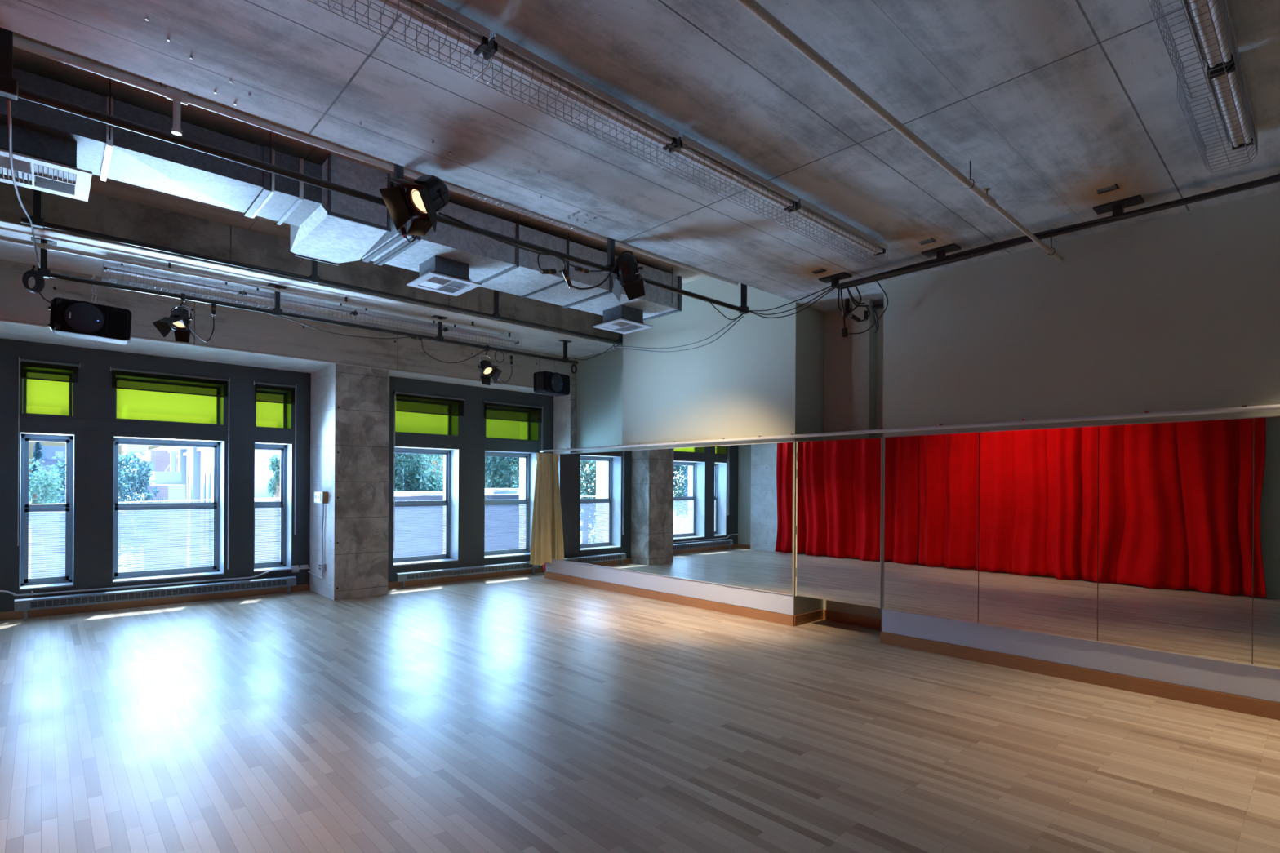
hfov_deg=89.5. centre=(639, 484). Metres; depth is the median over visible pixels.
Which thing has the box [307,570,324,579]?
conduit
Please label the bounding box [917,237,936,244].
anchor
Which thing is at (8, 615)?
baseboard
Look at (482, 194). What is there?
light
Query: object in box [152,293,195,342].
spotlight
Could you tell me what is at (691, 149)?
light
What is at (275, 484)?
tree
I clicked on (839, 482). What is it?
mirror door
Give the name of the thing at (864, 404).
column
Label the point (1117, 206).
ceiling track
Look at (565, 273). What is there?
connector
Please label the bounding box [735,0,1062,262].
pipe
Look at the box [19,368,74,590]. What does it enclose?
window
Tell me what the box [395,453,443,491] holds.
tree
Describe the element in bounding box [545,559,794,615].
trim
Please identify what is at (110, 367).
roller shade
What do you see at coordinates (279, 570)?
conduit
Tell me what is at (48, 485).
tree
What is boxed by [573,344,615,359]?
power cable
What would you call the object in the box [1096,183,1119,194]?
anchor
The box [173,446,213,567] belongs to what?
brick building
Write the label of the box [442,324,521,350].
light
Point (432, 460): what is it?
tree
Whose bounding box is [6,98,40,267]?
cable
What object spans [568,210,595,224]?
cluster
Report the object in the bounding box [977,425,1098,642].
wall mirror
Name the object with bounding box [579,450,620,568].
wall mirror
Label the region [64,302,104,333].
grille
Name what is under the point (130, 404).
window
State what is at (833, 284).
power cable
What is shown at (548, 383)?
loudspeaker
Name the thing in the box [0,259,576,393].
ceiling beam
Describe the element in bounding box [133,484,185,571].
building
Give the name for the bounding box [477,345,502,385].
spotlight
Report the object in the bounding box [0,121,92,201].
diffuser
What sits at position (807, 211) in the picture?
light
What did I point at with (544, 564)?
cloth bundle
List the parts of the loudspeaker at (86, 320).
input panel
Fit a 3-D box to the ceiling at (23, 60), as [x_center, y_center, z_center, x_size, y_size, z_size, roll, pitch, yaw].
[-1.711,-2.866,6.656,8.300,0.290,3.780,0,0,-43]
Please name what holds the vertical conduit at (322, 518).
attached to the wall pillar at (362, 393)
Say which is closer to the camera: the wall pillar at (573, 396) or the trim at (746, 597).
the trim at (746, 597)
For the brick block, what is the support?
on the ground
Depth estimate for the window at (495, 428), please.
11.62 m
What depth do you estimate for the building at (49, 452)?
19.34 m
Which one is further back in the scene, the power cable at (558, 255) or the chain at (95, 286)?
the chain at (95, 286)
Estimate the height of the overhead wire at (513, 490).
0.215 m
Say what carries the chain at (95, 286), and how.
hanging from the pipe at (42, 271)
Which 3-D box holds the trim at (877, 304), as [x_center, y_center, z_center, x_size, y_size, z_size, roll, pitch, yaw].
[2.679,-2.018,7.206,0.100,0.070,0.640,0,0,-43]
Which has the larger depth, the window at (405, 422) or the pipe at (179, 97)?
the window at (405, 422)
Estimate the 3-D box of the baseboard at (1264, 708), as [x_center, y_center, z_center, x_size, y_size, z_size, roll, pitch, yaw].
[4.448,1.570,4.439,0.018,0.115,5.865,0,0,-43]
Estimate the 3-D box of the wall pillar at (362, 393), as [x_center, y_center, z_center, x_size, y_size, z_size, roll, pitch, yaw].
[-4.468,-0.048,9.681,0.735,3.240,1.678,0,0,-43]
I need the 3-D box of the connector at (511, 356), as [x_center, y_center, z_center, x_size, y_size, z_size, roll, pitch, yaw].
[-1.896,-1.834,9.514,0.045,0.147,0.043,0,0,-43]
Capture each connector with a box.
[211,302,216,316]
[400,224,407,237]
[411,335,422,340]
[510,355,512,365]
[539,268,556,274]
[562,269,572,288]
[574,266,589,273]
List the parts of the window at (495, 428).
filmed pane, sash, sash, lime pane, frame, sill, transom frame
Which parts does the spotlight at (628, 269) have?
barn door, gel frame, barn door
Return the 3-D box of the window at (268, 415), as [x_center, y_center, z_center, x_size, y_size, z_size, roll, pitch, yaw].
[-5.398,-0.068,9.420,0.485,2.610,0.358,0,0,-43]
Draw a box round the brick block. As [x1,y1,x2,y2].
[126,446,177,571]
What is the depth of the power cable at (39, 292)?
6.07 m
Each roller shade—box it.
[17,356,80,546]
[109,366,230,569]
[252,380,296,535]
[393,390,465,550]
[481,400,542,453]
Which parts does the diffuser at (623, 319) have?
plate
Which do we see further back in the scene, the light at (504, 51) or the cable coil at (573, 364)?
the cable coil at (573, 364)
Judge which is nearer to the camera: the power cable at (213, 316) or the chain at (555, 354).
the power cable at (213, 316)
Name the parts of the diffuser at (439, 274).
plate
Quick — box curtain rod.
[539,404,1279,452]
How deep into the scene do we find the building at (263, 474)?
14.59 m
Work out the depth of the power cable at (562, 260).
5.18 m
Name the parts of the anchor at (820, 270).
plate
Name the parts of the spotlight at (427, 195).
barn door, barn door, gel frame, barn door, barn door, tilt knob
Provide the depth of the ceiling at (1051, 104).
3.49 m
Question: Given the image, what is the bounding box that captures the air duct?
[0,67,681,321]
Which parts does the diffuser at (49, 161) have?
plate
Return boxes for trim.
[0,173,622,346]
[0,320,573,395]
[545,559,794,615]
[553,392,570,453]
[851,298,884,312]
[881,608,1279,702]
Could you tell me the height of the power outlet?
0.110 m
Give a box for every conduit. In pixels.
[0,567,310,595]
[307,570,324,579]
[321,503,324,563]
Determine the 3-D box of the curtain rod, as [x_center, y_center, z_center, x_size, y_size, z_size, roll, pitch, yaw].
[1.865,-0.556,7.204,0.084,0.046,10.450,0,0,-43]
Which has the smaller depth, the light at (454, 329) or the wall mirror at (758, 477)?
the wall mirror at (758, 477)
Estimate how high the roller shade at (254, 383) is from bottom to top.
2.198 m
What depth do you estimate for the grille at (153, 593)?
8.18 m
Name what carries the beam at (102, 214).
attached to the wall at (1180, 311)
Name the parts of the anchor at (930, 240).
plate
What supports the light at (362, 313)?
attached to the ceiling at (532, 339)
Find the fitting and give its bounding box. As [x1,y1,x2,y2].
[300,564,308,568]
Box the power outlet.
[318,562,325,571]
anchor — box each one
[811,268,826,274]
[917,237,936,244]
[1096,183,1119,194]
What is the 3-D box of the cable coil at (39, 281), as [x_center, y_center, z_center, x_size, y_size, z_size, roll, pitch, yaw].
[-5.666,-1.924,6.030,0.158,0.256,0.081,0,0,-43]
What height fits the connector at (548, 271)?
0.069 m
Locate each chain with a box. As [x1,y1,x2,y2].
[90,275,96,303]
[554,354,556,373]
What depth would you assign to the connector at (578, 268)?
5.32 m
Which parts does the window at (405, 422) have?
filmed pane, sash, lime pane, sash, frame, transom frame, sill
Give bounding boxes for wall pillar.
[333,363,389,599]
[519,392,576,548]
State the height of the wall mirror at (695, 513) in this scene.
1.759 m
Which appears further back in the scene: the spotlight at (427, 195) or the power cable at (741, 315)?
the power cable at (741, 315)
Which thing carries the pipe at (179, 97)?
attached to the ceiling at (23, 60)
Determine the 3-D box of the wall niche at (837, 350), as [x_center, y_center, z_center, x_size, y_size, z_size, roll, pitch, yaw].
[2.752,-0.683,7.560,0.500,4.600,1.050,0,0,-43]
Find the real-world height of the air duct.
0.518 m
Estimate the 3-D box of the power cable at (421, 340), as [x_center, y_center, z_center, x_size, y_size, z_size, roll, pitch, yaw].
[-2.584,-1.823,8.948,0.990,0.276,0.114,0,0,-43]
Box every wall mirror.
[549,453,580,563]
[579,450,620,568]
[619,448,668,576]
[667,444,724,585]
[723,441,793,595]
[883,431,979,623]
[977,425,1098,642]
[1097,417,1253,666]
[1252,415,1279,670]
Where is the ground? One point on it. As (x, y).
(118, 497)
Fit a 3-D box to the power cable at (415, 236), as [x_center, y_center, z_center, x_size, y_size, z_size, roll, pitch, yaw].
[-1.558,-1.787,4.511,0.157,0.176,0.067,0,0,12]
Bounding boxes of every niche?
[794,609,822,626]
[822,307,883,618]
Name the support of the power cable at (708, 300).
hanging from the pipe at (9, 86)
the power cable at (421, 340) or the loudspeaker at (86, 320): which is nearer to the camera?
the loudspeaker at (86, 320)
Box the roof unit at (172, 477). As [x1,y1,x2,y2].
[149,451,186,568]
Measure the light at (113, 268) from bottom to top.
0.237 m
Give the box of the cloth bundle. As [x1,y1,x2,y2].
[542,562,546,571]
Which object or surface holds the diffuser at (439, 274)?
attached to the air duct
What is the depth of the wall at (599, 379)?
11.12 m
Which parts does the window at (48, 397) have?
sill, sash, frame, filmed pane, sash, transom frame, lime pane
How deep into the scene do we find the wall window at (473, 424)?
10.75 m
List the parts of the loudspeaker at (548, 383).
input panel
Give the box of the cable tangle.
[837,286,878,337]
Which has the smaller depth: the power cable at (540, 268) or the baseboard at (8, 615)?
the power cable at (540, 268)
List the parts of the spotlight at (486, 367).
barn door, barn door, gel frame, barn door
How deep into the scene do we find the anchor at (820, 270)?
6.24 m
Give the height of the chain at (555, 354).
0.282 m
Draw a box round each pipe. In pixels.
[0,26,748,314]
[0,235,504,333]
[13,35,738,285]
[21,181,622,345]
[31,236,577,364]
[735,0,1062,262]
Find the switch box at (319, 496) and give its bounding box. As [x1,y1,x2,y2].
[314,491,328,503]
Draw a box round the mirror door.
[795,436,882,608]
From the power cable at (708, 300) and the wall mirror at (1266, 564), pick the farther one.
the power cable at (708, 300)
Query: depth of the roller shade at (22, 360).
7.53 m
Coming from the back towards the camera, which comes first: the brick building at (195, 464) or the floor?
the brick building at (195, 464)
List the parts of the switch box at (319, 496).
plate, casing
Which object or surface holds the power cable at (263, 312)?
hanging from the pipe at (42, 271)
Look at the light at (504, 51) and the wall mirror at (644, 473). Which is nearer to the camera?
the light at (504, 51)
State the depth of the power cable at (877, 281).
6.40 m
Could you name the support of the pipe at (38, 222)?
hanging from the ceiling at (23, 60)
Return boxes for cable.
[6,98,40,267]
[37,290,53,303]
[188,315,214,342]
[262,311,411,338]
[404,235,417,242]
[421,340,486,363]
[438,212,555,255]
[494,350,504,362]
[497,365,512,382]
[537,252,555,270]
[555,255,565,272]
[557,253,576,267]
[571,250,633,289]
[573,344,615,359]
[589,268,608,271]
[613,315,742,348]
[613,315,743,351]
[707,300,743,319]
[748,284,835,311]
[748,286,835,318]
[750,285,835,315]
[847,280,888,334]
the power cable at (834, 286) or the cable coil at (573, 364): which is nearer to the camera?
the power cable at (834, 286)
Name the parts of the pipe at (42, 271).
mounting plate, mounting plate, mounting plate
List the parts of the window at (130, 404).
sash, sash, filmed pane, frame, lime pane, transom frame, sill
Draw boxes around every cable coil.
[22,265,44,293]
[570,363,577,373]
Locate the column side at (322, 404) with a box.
[309,363,335,599]
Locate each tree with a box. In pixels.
[28,441,44,496]
[28,457,64,577]
[41,449,159,556]
[266,454,280,561]
[395,453,443,490]
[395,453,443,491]
[484,456,519,488]
[485,458,519,488]
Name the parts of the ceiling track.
mounting plate, mounting plate, mounting plate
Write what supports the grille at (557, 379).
attached to the loudspeaker at (548, 383)
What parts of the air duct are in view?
hanger rod, creased panel, hanger rod, hanger rod, hanger rod, hanger rod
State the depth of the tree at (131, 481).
17.41 m
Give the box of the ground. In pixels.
[28,497,126,578]
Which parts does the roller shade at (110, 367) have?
pull chain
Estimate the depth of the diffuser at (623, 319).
8.08 m
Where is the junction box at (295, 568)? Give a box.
[291,565,298,573]
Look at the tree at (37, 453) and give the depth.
25.64 m
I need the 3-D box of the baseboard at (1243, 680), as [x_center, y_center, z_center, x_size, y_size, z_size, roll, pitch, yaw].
[4.460,1.391,4.444,0.008,0.232,5.858,0,0,-43]
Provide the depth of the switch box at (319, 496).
9.01 m
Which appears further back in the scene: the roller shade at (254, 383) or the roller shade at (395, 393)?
the roller shade at (395, 393)
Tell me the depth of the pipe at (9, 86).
3.72 m
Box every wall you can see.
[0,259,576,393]
[443,454,525,554]
[546,189,1279,703]
[576,347,622,453]
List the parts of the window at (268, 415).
filmed pane, sash, sash, lime pane, frame, transom frame, sill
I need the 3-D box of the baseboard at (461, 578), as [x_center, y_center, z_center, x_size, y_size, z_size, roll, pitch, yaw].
[-2.793,1.535,10.787,3.240,0.095,0.020,0,0,-43]
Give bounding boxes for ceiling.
[0,0,1279,312]
[0,221,622,358]
[13,31,706,284]
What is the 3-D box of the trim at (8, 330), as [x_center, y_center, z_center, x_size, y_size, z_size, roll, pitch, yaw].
[-4.324,-1.665,9.474,8.300,0.004,1.202,0,0,-43]
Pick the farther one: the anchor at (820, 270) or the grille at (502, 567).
the grille at (502, 567)
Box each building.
[33,445,66,577]
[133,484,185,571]
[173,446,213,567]
[254,449,279,563]
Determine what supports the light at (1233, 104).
attached to the ceiling at (1051, 104)
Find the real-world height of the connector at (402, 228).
0.148 m
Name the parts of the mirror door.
edge trim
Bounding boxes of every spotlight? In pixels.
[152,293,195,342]
[378,174,449,235]
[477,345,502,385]
[612,253,651,302]
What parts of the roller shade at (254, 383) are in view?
pull chain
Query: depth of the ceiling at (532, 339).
7.45 m
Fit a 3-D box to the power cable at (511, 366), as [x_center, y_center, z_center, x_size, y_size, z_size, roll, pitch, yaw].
[-2.011,-1.640,9.459,0.281,0.267,0.098,0,0,-43]
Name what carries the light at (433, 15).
attached to the ceiling at (1051, 104)
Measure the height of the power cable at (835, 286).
0.225 m
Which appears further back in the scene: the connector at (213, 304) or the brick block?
the brick block
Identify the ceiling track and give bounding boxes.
[818,173,1279,289]
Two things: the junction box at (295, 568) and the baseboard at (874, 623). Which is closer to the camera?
the baseboard at (874, 623)
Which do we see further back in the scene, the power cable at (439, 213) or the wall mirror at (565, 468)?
the wall mirror at (565, 468)
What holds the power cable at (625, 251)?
attached to the spotlight at (628, 269)
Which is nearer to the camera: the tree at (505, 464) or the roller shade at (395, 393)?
the roller shade at (395, 393)
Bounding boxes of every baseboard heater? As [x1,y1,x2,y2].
[14,576,296,621]
[396,561,538,588]
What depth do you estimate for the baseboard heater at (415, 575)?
10.49 m
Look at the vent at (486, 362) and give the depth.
9.18 m
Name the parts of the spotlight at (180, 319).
barn door, barn door, gel frame, barn door, barn door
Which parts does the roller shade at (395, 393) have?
pull chain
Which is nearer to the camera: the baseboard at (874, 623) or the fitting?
the baseboard at (874, 623)
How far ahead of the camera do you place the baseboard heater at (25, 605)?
8.14 m
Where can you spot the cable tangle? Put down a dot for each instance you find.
(848, 310)
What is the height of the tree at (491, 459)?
9.784 m
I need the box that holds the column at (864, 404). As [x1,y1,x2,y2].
[851,299,876,439]
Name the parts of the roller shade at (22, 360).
pull chain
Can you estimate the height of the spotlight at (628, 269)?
0.406 m
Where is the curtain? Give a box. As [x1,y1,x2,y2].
[529,453,551,565]
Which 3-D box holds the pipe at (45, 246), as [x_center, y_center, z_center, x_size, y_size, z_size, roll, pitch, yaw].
[-4.029,-2.245,7.465,5.600,0.100,0.060,0,0,-43]
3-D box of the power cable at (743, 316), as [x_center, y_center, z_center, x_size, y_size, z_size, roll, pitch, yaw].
[0.286,-1.952,8.466,0.336,0.562,3.456,0,0,-23]
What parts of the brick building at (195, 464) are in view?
cornice, cornice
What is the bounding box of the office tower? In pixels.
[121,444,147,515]
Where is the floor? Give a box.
[0,572,1279,852]
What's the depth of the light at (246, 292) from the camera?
7.69 m
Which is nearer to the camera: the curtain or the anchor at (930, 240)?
the anchor at (930, 240)
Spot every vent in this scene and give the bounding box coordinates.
[171,308,182,315]
[413,174,435,183]
[484,360,491,364]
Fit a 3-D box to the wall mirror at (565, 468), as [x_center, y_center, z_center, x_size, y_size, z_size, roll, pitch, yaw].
[-1.263,0.364,10.622,0.017,1.759,0.933,0,0,-43]
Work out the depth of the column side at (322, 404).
9.18 m
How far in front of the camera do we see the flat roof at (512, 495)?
15.38 m
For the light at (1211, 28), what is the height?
0.182 m
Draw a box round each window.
[0,337,311,612]
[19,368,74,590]
[112,377,224,582]
[253,390,292,572]
[387,376,553,582]
[393,398,458,566]
[484,407,537,559]
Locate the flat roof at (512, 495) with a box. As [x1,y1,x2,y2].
[395,488,519,557]
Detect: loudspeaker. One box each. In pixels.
[48,297,131,344]
[533,370,569,395]
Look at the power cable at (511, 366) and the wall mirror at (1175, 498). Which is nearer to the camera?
the wall mirror at (1175, 498)
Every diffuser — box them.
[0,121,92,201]
[406,255,481,296]
[592,304,653,333]
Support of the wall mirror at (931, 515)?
attached to the wall at (1180, 311)
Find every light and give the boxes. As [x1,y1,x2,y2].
[102,262,243,304]
[240,287,355,323]
[306,0,491,79]
[351,307,447,337]
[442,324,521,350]
[469,189,599,236]
[472,32,679,168]
[657,133,799,224]
[777,198,888,266]
[1147,0,1238,98]
[1177,53,1257,172]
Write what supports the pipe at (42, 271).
hanging from the ceiling at (532, 339)
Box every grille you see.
[29,580,286,608]
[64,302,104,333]
[406,564,532,579]
[551,373,563,391]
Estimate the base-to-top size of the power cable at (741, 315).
0.520 m
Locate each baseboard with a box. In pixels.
[0,583,310,621]
[387,567,544,588]
[544,571,794,626]
[822,609,881,629]
[880,631,1279,720]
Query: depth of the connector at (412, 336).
8.52 m
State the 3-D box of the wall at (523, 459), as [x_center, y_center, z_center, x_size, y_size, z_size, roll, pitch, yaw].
[-3.113,1.961,11.134,3.245,7.240,0.200,0,0,-43]

